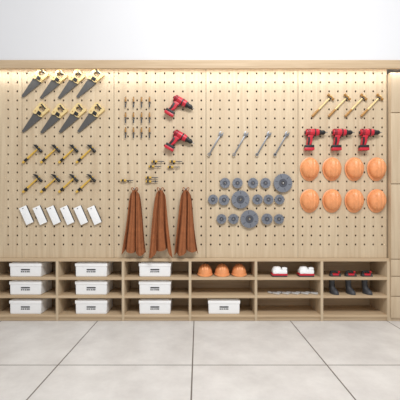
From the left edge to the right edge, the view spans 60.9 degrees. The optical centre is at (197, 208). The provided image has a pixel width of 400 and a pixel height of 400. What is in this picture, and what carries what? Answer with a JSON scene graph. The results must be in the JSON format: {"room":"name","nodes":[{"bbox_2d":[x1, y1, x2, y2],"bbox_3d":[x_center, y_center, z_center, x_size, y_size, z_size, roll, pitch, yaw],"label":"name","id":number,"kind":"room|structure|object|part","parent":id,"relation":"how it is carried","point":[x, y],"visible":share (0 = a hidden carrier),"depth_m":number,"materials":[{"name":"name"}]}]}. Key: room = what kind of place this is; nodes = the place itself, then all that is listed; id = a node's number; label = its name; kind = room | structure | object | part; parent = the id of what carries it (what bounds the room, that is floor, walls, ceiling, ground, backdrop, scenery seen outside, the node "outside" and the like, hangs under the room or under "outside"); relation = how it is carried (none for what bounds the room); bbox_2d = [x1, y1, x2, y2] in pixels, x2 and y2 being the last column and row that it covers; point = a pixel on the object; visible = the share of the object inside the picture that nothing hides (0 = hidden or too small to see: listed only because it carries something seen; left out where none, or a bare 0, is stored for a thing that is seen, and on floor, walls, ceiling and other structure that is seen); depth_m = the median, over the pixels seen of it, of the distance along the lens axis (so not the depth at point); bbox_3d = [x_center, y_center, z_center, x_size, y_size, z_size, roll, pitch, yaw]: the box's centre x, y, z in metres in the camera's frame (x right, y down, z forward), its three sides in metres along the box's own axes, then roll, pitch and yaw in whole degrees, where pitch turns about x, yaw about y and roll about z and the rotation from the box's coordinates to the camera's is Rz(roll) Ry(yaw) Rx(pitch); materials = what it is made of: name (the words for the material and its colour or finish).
{"room":"tool workshop","nodes":[
{"label":"tool workshop","id":0,"kind":"room"},
{"bbox_2d":[0,321,399,399],"bbox_3d":[0.000,1.170,1.150,8.000,0.100,5.500,0,0,0],"label":"floor","id":1,"kind":"structure","parent":0,"point":[40,360],"depth_m":2.51,"materials":[{"name":"tile"}]},
{"bbox_2d":[0,258,389,320],"bbox_3d":[-0.412,0.807,3.579,4.661,0.625,0.361,0,0,0],"label":"shelving unit","id":2,"kind":"object","parent":1,"relation":"on","point":[190,291],"visible":0.81,"depth_m":3.48,"materials":[{"name":"brown wood"}]},
{"bbox_2d":[9,298,51,313],"bbox_3d":[-1.740,0.988,3.560,0.325,0.144,0.270,0,0,0],"label":"storage box","id":3,"kind":"object","parent":2,"relation":"in","point":[17,305],"visible":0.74,"depth_m":3.43,"materials":[{"name":"white plastic"}]},
{"bbox_2d":[9,280,51,294],"bbox_3d":[-1.740,0.793,3.560,0.325,0.144,0.270,0,0,0],"label":"storage box","id":4,"kind":"object","parent":2,"relation":"in","point":[17,287],"visible":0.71,"depth_m":3.43,"materials":[{"name":"white plastic"}]},
{"bbox_2d":[9,261,52,276],"bbox_3d":[-1.740,0.612,3.560,0.325,0.144,0.270,0,0,0],"label":"storage box","id":5,"kind":"object","parent":2,"relation":"in","point":[17,268],"visible":0.81,"depth_m":3.43,"materials":[{"name":"white plastic"}]},
{"bbox_2d":[75,298,112,313],"bbox_3d":[-1.077,0.988,3.560,0.325,0.144,0.270,0,0,0],"label":"storage box","id":6,"kind":"object","parent":2,"relation":"in","point":[83,305],"visible":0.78,"depth_m":3.43,"materials":[{"name":"white plastic"}]},
{"bbox_2d":[75,280,112,294],"bbox_3d":[-1.077,0.793,3.560,0.325,0.144,0.270,0,0,0],"label":"storage box","id":7,"kind":"object","parent":2,"relation":"in","point":[83,287],"visible":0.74,"depth_m":3.43,"materials":[{"name":"white plastic"}]},
{"bbox_2d":[75,261,113,276],"bbox_3d":[-1.077,0.612,3.560,0.325,0.144,0.270,0,0,0],"label":"storage box","id":8,"kind":"object","parent":2,"relation":"in","point":[83,268],"visible":0.84,"depth_m":3.43,"materials":[{"name":"white plastic"}]},
{"bbox_2d":[139,298,171,313],"bbox_3d":[-0.435,0.988,3.560,0.325,0.144,0.270,0,0,0],"label":"storage box","id":9,"kind":"object","parent":2,"relation":"in","point":[146,305],"visible":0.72,"depth_m":3.43,"materials":[{"name":"white plastic"}]},
{"bbox_2d":[139,280,171,294],"bbox_3d":[-0.435,0.793,3.560,0.325,0.144,0.270,0,0,0],"label":"storage box","id":10,"kind":"object","parent":2,"relation":"in","point":[146,287],"visible":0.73,"depth_m":3.43,"materials":[{"name":"white plastic"}]},
{"bbox_2d":[139,261,172,276],"bbox_3d":[-0.435,0.612,3.560,0.325,0.144,0.270,0,0,0],"label":"storage box","id":11,"kind":"object","parent":2,"relation":"in","point":[146,268],"visible":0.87,"depth_m":3.43,"materials":[{"name":"white plastic"}]},
{"bbox_2d":[197,263,212,276],"bbox_3d":[0.072,0.624,3.513,0.162,0.118,0.193,0,0,0],"label":"hard hat","id":12,"kind":"object","parent":2,"relation":"on","point":[204,270],"visible":1,"depth_m":3.46,"materials":[{"name":"orange plastic"}]},
{"bbox_2d":[214,263,229,276],"bbox_3d":[0.248,0.624,3.513,0.162,0.118,0.193,0,0,0],"label":"hard hat","id":13,"kind":"object","parent":2,"relation":"on","point":[221,270],"visible":1,"depth_m":3.46,"materials":[{"name":"orange plastic"}]},
{"bbox_2d":[207,298,239,313],"bbox_3d":[0.263,0.988,3.560,0.325,0.144,0.270,0,0,0],"label":"storage box","id":14,"kind":"object","parent":2,"relation":"in","point":[215,305],"visible":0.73,"depth_m":3.43,"materials":[{"name":"white plastic"}]},
{"bbox_2d":[231,263,246,276],"bbox_3d":[0.424,0.624,3.513,0.162,0.118,0.193,0,0,0],"label":"hard hat","id":15,"kind":"object","parent":2,"relation":"on","point":[238,270],"visible":1,"depth_m":3.46,"materials":[{"name":"orange plastic"}]},
{"bbox_2d":[271,266,287,276],"bbox_3d":[0.825,0.632,3.460,0.158,0.102,0.100,0,0,0],"label":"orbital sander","id":16,"kind":"object","parent":2,"relation":"on","point":[276,271],"visible":1,"depth_m":3.42,"materials":[{"name":"white plastic"}]},
{"bbox_2d":[297,266,313,276],"bbox_3d":[1.095,0.632,3.460,0.158,0.102,0.100,0,0,0],"label":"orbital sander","id":17,"kind":"object","parent":2,"relation":"on","point":[303,271],"visible":1,"depth_m":3.42,"materials":[{"name":"white plastic"}]},
{"bbox_2d":[329,280,338,294],"bbox_3d":[1.390,0.797,3.475,0.069,0.137,0.129,0,0,-15],"label":"rubber boot","id":18,"kind":"object","parent":2,"relation":"on","point":[333,290],"visible":0.89,"depth_m":3.48,"materials":[{"name":"grey plastic"}]},
{"bbox_2d":[329,270,340,276],"bbox_3d":[1.394,0.654,3.460,0.108,0.058,0.054,0,0,0],"label":"electric planer","id":19,"kind":"object","parent":2,"relation":"on","point":[337,274],"visible":1,"depth_m":3.44,"materials":[{"name":"red plastic"}]},
{"bbox_2d":[345,280,355,294],"bbox_3d":[1.559,0.797,3.475,0.069,0.137,0.129,0,0,-15],"label":"rubber boot","id":20,"kind":"object","parent":2,"relation":"on","point":[349,290],"visible":0.88,"depth_m":3.48,"materials":[{"name":"grey plastic"}]},
{"bbox_2d":[344,270,356,276],"bbox_3d":[1.552,0.654,3.460,0.108,0.058,0.054,0,0,0],"label":"electric planer","id":21,"kind":"object","parent":2,"relation":"on","point":[352,274],"visible":1,"depth_m":3.44,"materials":[{"name":"red plastic"}]},
{"bbox_2d":[360,270,372,276],"bbox_3d":[1.715,0.654,3.460,0.108,0.058,0.054,0,0,0],"label":"electric planer","id":22,"kind":"object","parent":2,"relation":"on","point":[368,274],"visible":1,"depth_m":3.44,"materials":[{"name":"red plastic"}]},
{"bbox_2d":[361,280,372,294],"bbox_3d":[1.728,0.797,3.475,0.069,0.137,0.129,0,0,-15],"label":"rubber boot","id":23,"kind":"object","parent":2,"relation":"on","point":[365,290],"visible":0.89,"depth_m":3.48,"materials":[{"name":"grey plastic"}]},
{"bbox_2d":[387,73,399,320],"bbox_3d":[2.960,-0.122,3.593,2.080,2.485,0.414,0,0,0],"label":"storage cabinet","id":24,"kind":"object","parent":1,"relation":"on","point":[393,79],"visible":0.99,"depth_m":3.39,"materials":[{"name":"brown wood"}]},
{"bbox_2d":[0,0,399,73],"bbox_3d":[0.000,-0.730,3.625,8.000,3.700,0.550,0,0,0],"label":"wall","id":25,"kind":"structure","parent":0,"point":[29,29],"depth_m":3.35,"materials":[{"name":"paint"}]},
{"bbox_2d":[0,69,386,257],"bbox_3d":[-0.401,-0.472,3.446,4.618,1.931,0.012,0,0,0],"label":"pegboard","id":26,"kind":"object","parent":25,"relation":"attached to","point":[22,250],"depth_m":3.44,"materials":[{"name":"brown wood"}]},
{"bbox_2d":[8,73,381,257],"bbox_3d":[-0.420,-0.472,3.401,4.660,1.931,0.142,0,0,0],"label":"pegboard backing","id":27,"kind":"object","parent":25,"relation":"attached to","point":[8,73],"depth_m":3.40,"materials":[{"name":"beige wood"}]},
{"bbox_2d":[19,205,33,224],"bbox_3d":[-1.723,0.062,3.420,0.148,0.199,0.034,0,0,0],"label":"tag","id":28,"kind":"object","parent":27,"relation":"hanging from","point":[25,212],"visible":1,"depth_m":3.41,"materials":[{"name":"white plastic"}]},
{"bbox_2d":[22,174,42,192],"bbox_3d":[-1.666,-0.255,3.422,0.207,0.190,0.035,0,0,1],"label":"hammer","id":29,"kind":"object","parent":27,"relation":"attached to","point":[35,175],"visible":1,"depth_m":3.41,"materials":[{"name":"yellow wood"}]},
{"bbox_2d":[22,145,42,163],"bbox_3d":[-1.666,-0.551,3.422,0.207,0.190,0.035,0,0,1],"label":"hammer","id":30,"kind":"object","parent":27,"relation":"attached to","point":[36,146],"visible":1,"depth_m":3.41,"materials":[{"name":"yellow wood"}]},
{"bbox_2d":[22,69,48,96],"bbox_3d":[-1.641,-1.273,3.423,0.278,0.302,0.031,0,0,0],"label":"saw","id":31,"kind":"object","parent":27,"relation":"attached to","point":[37,79],"visible":0.95,"depth_m":3.42,"materials":[{"name":"metal"}]},
{"bbox_2d":[22,102,49,132],"bbox_3d":[-1.635,-0.921,3.423,0.278,0.302,0.031,0,0,0],"label":"saw","id":32,"kind":"object","parent":27,"relation":"attached to","point":[37,115],"visible":1,"depth_m":3.42,"materials":[{"name":"metal"}]},
{"bbox_2d":[33,205,47,224],"bbox_3d":[-1.586,0.062,3.420,0.148,0.199,0.034,0,0,0],"label":"tag","id":33,"kind":"object","parent":27,"relation":"hanging from","point":[38,211],"visible":1,"depth_m":3.41,"materials":[{"name":"white plastic"}]},
{"bbox_2d":[40,145,60,163],"bbox_3d":[-1.485,-0.551,3.422,0.207,0.190,0.035,0,0,1],"label":"hammer","id":34,"kind":"object","parent":27,"relation":"attached to","point":[54,146],"visible":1,"depth_m":3.41,"materials":[{"name":"yellow wood"}]},
{"bbox_2d":[40,174,60,192],"bbox_3d":[-1.485,-0.255,3.422,0.207,0.190,0.035,0,0,1],"label":"hammer","id":35,"kind":"object","parent":27,"relation":"attached to","point":[53,175],"visible":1,"depth_m":3.41,"materials":[{"name":"yellow plastic"}]},
{"bbox_2d":[40,69,67,98],"bbox_3d":[-1.454,-1.258,3.423,0.278,0.302,0.031,0,0,0],"label":"saw","id":36,"kind":"object","parent":27,"relation":"attached to","point":[55,81],"visible":1,"depth_m":3.42,"materials":[{"name":"metal"}]},
{"bbox_2d":[46,205,61,224],"bbox_3d":[-1.449,0.062,3.420,0.148,0.199,0.034,0,0,0],"label":"tag","id":37,"kind":"object","parent":27,"relation":"hanging from","point":[52,212],"visible":1,"depth_m":3.41,"materials":[{"name":"white plastic"}]},
{"bbox_2d":[41,103,67,132],"bbox_3d":[-1.450,-0.911,3.423,0.278,0.302,0.031,0,0,0],"label":"saw","id":38,"kind":"object","parent":27,"relation":"attached to","point":[56,115],"visible":1,"depth_m":3.42,"materials":[{"name":"metal"}]},
{"bbox_2d":[60,205,74,224],"bbox_3d":[-1.312,0.062,3.420,0.148,0.199,0.034,0,0,0],"label":"tag","id":39,"kind":"object","parent":27,"relation":"hanging from","point":[67,215],"visible":1,"depth_m":3.41,"materials":[{"name":"white plastic"}]},
{"bbox_2d":[58,145,78,163],"bbox_3d":[-1.304,-0.551,3.422,0.207,0.190,0.035,0,0,1],"label":"hammer","id":40,"kind":"object","parent":27,"relation":"attached to","point":[72,146],"visible":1,"depth_m":3.41,"materials":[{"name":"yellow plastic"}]},
{"bbox_2d":[58,174,78,192],"bbox_3d":[-1.304,-0.255,3.422,0.207,0.190,0.035,0,0,1],"label":"hammer","id":41,"kind":"object","parent":27,"relation":"attached to","point":[71,175],"visible":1,"depth_m":3.41,"materials":[{"name":"yellow plastic"}]},
{"bbox_2d":[58,69,85,98],"bbox_3d":[-1.274,-1.258,3.423,0.278,0.302,0.031,0,0,0],"label":"saw","id":42,"kind":"object","parent":27,"relation":"attached to","point":[73,81],"visible":1,"depth_m":3.42,"materials":[{"name":"metal"}]},
{"bbox_2d":[59,103,86,132],"bbox_3d":[-1.264,-0.916,3.423,0.278,0.302,0.031,0,0,0],"label":"saw","id":43,"kind":"object","parent":27,"relation":"attached to","point":[74,115],"visible":1,"depth_m":3.42,"materials":[{"name":"metal"}]},
{"bbox_2d":[73,205,88,224],"bbox_3d":[-1.176,0.062,3.420,0.148,0.199,0.034,0,0,0],"label":"tag","id":44,"kind":"object","parent":27,"relation":"hanging from","point":[79,211],"visible":1,"depth_m":3.41,"materials":[{"name":"white plastic"}]},
{"bbox_2d":[75,145,95,163],"bbox_3d":[-1.128,-0.551,3.422,0.207,0.190,0.035,0,0,1],"label":"hammer","id":45,"kind":"object","parent":27,"relation":"attached to","point":[89,146],"visible":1,"depth_m":3.41,"materials":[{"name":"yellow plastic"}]},
{"bbox_2d":[75,174,95,192],"bbox_3d":[-1.128,-0.255,3.422,0.207,0.190,0.035,0,0,1],"label":"hammer","id":46,"kind":"object","parent":27,"relation":"attached to","point":[89,175],"visible":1,"depth_m":3.41,"materials":[{"name":"yellow plastic"}]},
{"bbox_2d":[76,69,103,97],"bbox_3d":[-1.088,-1.268,3.423,0.278,0.302,0.031,0,0,0],"label":"saw","id":47,"kind":"object","parent":27,"relation":"attached to","point":[92,80],"visible":0.98,"depth_m":3.42,"materials":[{"name":"metal"}]},
{"bbox_2d":[78,102,104,131],"bbox_3d":[-1.077,-0.921,3.423,0.278,0.302,0.031,0,0,0],"label":"saw","id":48,"kind":"object","parent":27,"relation":"attached to","point":[93,114],"visible":1,"depth_m":3.42,"materials":[{"name":"metal"}]},
{"bbox_2d":[87,205,101,224],"bbox_3d":[-1.039,0.062,3.420,0.148,0.199,0.034,0,0,0],"label":"tag","id":49,"kind":"object","parent":27,"relation":"hanging from","point":[92,210],"visible":1,"depth_m":3.41,"materials":[{"name":"white plastic"}]},
{"bbox_3d":[-0.636,0.123,3.385,0.234,0.675,0.109,0,0,0],"label":"work apron","id":50,"kind":"part","parent":27,"relation":"part of","materials":[{"name":"brown leather"}]},
{"bbox_3d":[-0.371,0.134,3.385,0.234,0.702,0.110,0,0,-5],"label":"work apron","id":51,"kind":"part","parent":27,"relation":"part of","materials":[{"name":"brown leather"}]},
{"bbox_2d":[164,95,193,117],"bbox_3d":[-0.186,-1.029,3.400,0.301,0.223,0.072,0,0,0],"label":"cordless drill","id":52,"kind":"object","parent":27,"relation":"attached to","point":[178,101],"visible":1,"depth_m":3.38,"materials":[{"name":"red plastic"}]},
{"bbox_2d":[164,130,193,151],"bbox_3d":[-0.186,-0.684,3.400,0.301,0.223,0.072,0,0,0],"label":"cordless drill","id":53,"kind":"object","parent":27,"relation":"attached to","point":[178,135],"visible":1,"depth_m":3.38,"materials":[{"name":"red plastic"}]},
{"bbox_3d":[-0.114,0.122,3.382,0.227,0.678,0.110,0,0,13],"label":"work apron","id":54,"kind":"part","parent":27,"relation":"part of","materials":[{"name":"brown leather"}]},
{"bbox_3d":[0.152,-0.095,3.420,0.102,0.103,0.039,0,0,11],"label":"circular saw blade","id":55,"kind":"part","parent":27,"relation":"part of","materials":[{"name":"grey metal"}]},
{"bbox_2d":[207,131,222,155],"bbox_3d":[0.175,-0.657,3.422,0.160,0.251,0.031,0,0,0],"label":"spanner","id":56,"kind":"object","parent":27,"relation":"attached to","point":[220,134],"visible":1,"depth_m":3.41,"materials":[{"name":"metal"}]},
{"bbox_3d":[0.237,0.100,3.420,0.102,0.103,0.039,0,0,11],"label":"circular saw blade","id":57,"kind":"part","parent":27,"relation":"part of","materials":[{"name":"grey metal"}]},
{"bbox_3d":[0.262,-0.090,3.420,0.111,0.112,0.039,0,0,10],"label":"circular saw blade","id":58,"kind":"part","parent":27,"relation":"part of","materials":[{"name":"grey metal"}]},
{"bbox_3d":[0.272,-0.261,3.420,0.107,0.108,0.039,0,0,10],"label":"circular saw blade","id":59,"kind":"part","parent":27,"relation":"part of","materials":[{"name":"grey metal"}]},
{"bbox_3d":[0.358,0.100,3.420,0.106,0.107,0.039,0,0,11],"label":"circular saw blade","id":60,"kind":"part","parent":27,"relation":"part of","materials":[{"name":"grey metal"}]},
{"bbox_3d":[0.398,-0.261,3.420,0.107,0.108,0.039,0,0,10],"label":"circular saw blade","id":61,"kind":"part","parent":27,"relation":"part of","materials":[{"name":"grey metal"}]},
{"bbox_2d":[232,131,247,155],"bbox_3d":[0.427,-0.657,3.422,0.160,0.251,0.031,0,0,0],"label":"spanner","id":62,"kind":"object","parent":27,"relation":"attached to","point":[245,134],"visible":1,"depth_m":3.41,"materials":[{"name":"metal"}]},
{"bbox_3d":[0.427,-0.095,3.420,0.189,0.190,0.039,0,0,6],"label":"circular saw blade","id":63,"kind":"part","parent":27,"relation":"part of","materials":[{"name":"grey metal"}]},
{"bbox_3d":[0.518,0.100,3.420,0.189,0.190,0.039,0,0,6],"label":"circular saw blade","id":64,"kind":"part","parent":27,"relation":"part of","materials":[{"name":"grey metal"}]},
{"bbox_3d":[0.553,-0.261,3.420,0.107,0.108,0.039,0,0,10],"label":"circular saw blade","id":65,"kind":"part","parent":27,"relation":"part of","materials":[{"name":"grey metal"}]},
{"bbox_3d":[0.599,-0.095,3.420,0.107,0.108,0.039,0,0,11],"label":"circular saw blade","id":66,"kind":"part","parent":27,"relation":"part of","materials":[{"name":"grey metal"}]},
{"bbox_2d":[255,131,270,155],"bbox_3d":[0.658,-0.657,3.422,0.160,0.251,0.031,0,0,0],"label":"spanner","id":67,"kind":"object","parent":27,"relation":"attached to","point":[267,134],"visible":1,"depth_m":3.41,"materials":[{"name":"metal"}]},
{"bbox_3d":[0.678,-0.261,3.421,0.108,0.108,0.038,1,0,0],"label":"circular saw blade","id":68,"kind":"part","parent":27,"relation":"part of","materials":[{"name":"grey metal"}]},
{"bbox_3d":[0.694,0.100,3.420,0.115,0.116,0.039,0,0,10],"label":"circular saw blade","id":69,"kind":"part","parent":27,"relation":"part of","materials":[{"name":"grey metal"}]},
{"bbox_3d":[0.709,-0.095,3.420,0.103,0.104,0.039,0,0,11],"label":"circular saw blade","id":70,"kind":"part","parent":27,"relation":"part of","materials":[{"name":"grey metal"}]},
{"bbox_3d":[0.815,0.100,3.420,0.102,0.103,0.039,0,0,11],"label":"circular saw blade","id":71,"kind":"part","parent":27,"relation":"part of","materials":[{"name":"grey metal"}]},
{"bbox_3d":[0.820,-0.095,3.420,0.102,0.103,0.039,0,0,11],"label":"circular saw blade","id":72,"kind":"part","parent":27,"relation":"part of","materials":[{"name":"grey metal"}]},
{"bbox_2d":[273,131,288,155],"bbox_3d":[0.839,-0.657,3.422,0.160,0.251,0.031,0,0,0],"label":"spanner","id":73,"kind":"object","parent":27,"relation":"attached to","point":[285,134],"visible":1,"depth_m":3.41,"materials":[{"name":"metal"}]},
{"bbox_3d":[0.854,-0.261,3.420,0.195,0.195,0.039,0,0,5],"label":"circular saw blade","id":74,"kind":"part","parent":27,"relation":"part of","materials":[{"name":"grey metal"}]},
{"bbox_2d":[300,189,318,212],"bbox_3d":[1.125,-0.081,3.392,0.194,0.239,0.090,0,0,0],"label":"hard hat","id":75,"kind":"object","parent":27,"relation":"attached to","point":[309,199],"visible":1,"depth_m":3.38,"materials":[{"name":"orange plastic"}]},
{"bbox_2d":[300,157,318,180],"bbox_3d":[1.125,-0.401,3.392,0.194,0.239,0.090,0,0,0],"label":"hard hat","id":76,"kind":"object","parent":27,"relation":"attached to","point":[309,167],"visible":1,"depth_m":3.38,"materials":[{"name":"orange plastic"}]},
{"bbox_2d":[304,129,327,150],"bbox_3d":[1.179,-0.694,3.400,0.232,0.219,0.072,0,0,0],"label":"cordless drill","id":77,"kind":"object","parent":27,"relation":"attached to","point":[310,133],"visible":1,"depth_m":3.38,"materials":[{"name":"red plastic"}]},
{"bbox_2d":[311,93,334,116],"bbox_3d":[1.256,-1.044,3.419,0.233,0.239,0.035,0,0,-2],"label":"hammer","id":78,"kind":"object","parent":27,"relation":"attached to","point":[328,94],"visible":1,"depth_m":3.41,"materials":[{"name":"beige wood"}]},
{"bbox_2d":[322,157,341,180],"bbox_3d":[1.350,-0.401,3.392,0.194,0.239,0.090,0,0,0],"label":"hard hat","id":79,"kind":"object","parent":27,"relation":"attached to","point":[331,168],"visible":1,"depth_m":3.38,"materials":[{"name":"orange plastic"}]},
{"bbox_2d":[322,189,341,212],"bbox_3d":[1.350,-0.081,3.392,0.194,0.239,0.090,0,0,0],"label":"hard hat","id":80,"kind":"object","parent":27,"relation":"attached to","point":[331,200],"visible":1,"depth_m":3.37,"materials":[{"name":"orange plastic"}]},
{"bbox_2d":[328,93,350,116],"bbox_3d":[1.422,-1.044,3.419,0.233,0.239,0.035,0,0,-2],"label":"hammer","id":81,"kind":"object","parent":27,"relation":"attached to","point":[345,94],"visible":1,"depth_m":3.41,"materials":[{"name":"beige wood"}]},
{"bbox_2d":[331,129,354,150],"bbox_3d":[1.449,-0.694,3.400,0.232,0.219,0.072,0,0,0],"label":"cordless drill","id":82,"kind":"object","parent":27,"relation":"attached to","point":[337,133],"visible":1,"depth_m":3.38,"materials":[{"name":"red plastic"}]},
{"bbox_2d":[345,157,363,180],"bbox_3d":[1.575,-0.401,3.392,0.194,0.239,0.090,0,0,0],"label":"hard hat","id":83,"kind":"object","parent":27,"relation":"attached to","point":[354,167],"visible":1,"depth_m":3.38,"materials":[{"name":"orange plastic"}]},
{"bbox_2d":[345,189,363,212],"bbox_3d":[1.575,-0.081,3.392,0.194,0.239,0.090,0,0,0],"label":"hard hat","id":84,"kind":"object","parent":27,"relation":"attached to","point":[354,199],"visible":1,"depth_m":3.37,"materials":[{"name":"orange plastic"}]},
{"bbox_2d":[344,93,367,116],"bbox_3d":[1.588,-1.044,3.419,0.233,0.239,0.035,0,0,-2],"label":"hammer","id":85,"kind":"object","parent":27,"relation":"attached to","point":[361,94],"visible":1,"depth_m":3.41,"materials":[{"name":"beige wood"}]},
{"bbox_2d":[358,129,381,150],"bbox_3d":[1.724,-0.694,3.400,0.232,0.219,0.072,0,0,0],"label":"cordless drill","id":86,"kind":"object","parent":27,"relation":"attached to","point":[365,134],"visible":1,"depth_m":3.38,"materials":[{"name":"red plastic"}]},
{"bbox_2d":[360,93,383,116],"bbox_3d":[1.749,-1.044,3.419,0.233,0.239,0.035,0,0,-2],"label":"hammer","id":87,"kind":"object","parent":27,"relation":"attached to","point":[377,94],"visible":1,"depth_m":3.41,"materials":[{"name":"beige wood"}]},
{"bbox_2d":[367,157,386,180],"bbox_3d":[1.800,-0.401,3.392,0.194,0.239,0.090,0,0,0],"label":"hard hat","id":88,"kind":"object","parent":27,"relation":"attached to","point":[376,167],"visible":1,"depth_m":3.38,"materials":[{"name":"orange plastic"}]},
{"bbox_2d":[367,189,386,212],"bbox_3d":[1.800,-0.081,3.392,0.194,0.239,0.090,0,0,0],"label":"hard hat","id":89,"kind":"object","parent":27,"relation":"attached to","point":[376,199],"visible":1,"depth_m":3.38,"materials":[{"name":"orange plastic"}]},
{"bbox_2d":[0,60,399,68],"bbox_3d":[0.625,-1.419,3.404,6.750,0.082,0.148,0,0,0],"label":"trim","id":90,"kind":"structure","parent":25,"relation":"attached to","point":[4,64],"depth_m":3.33,"materials":[{"name":"brown wood"}]}
]}

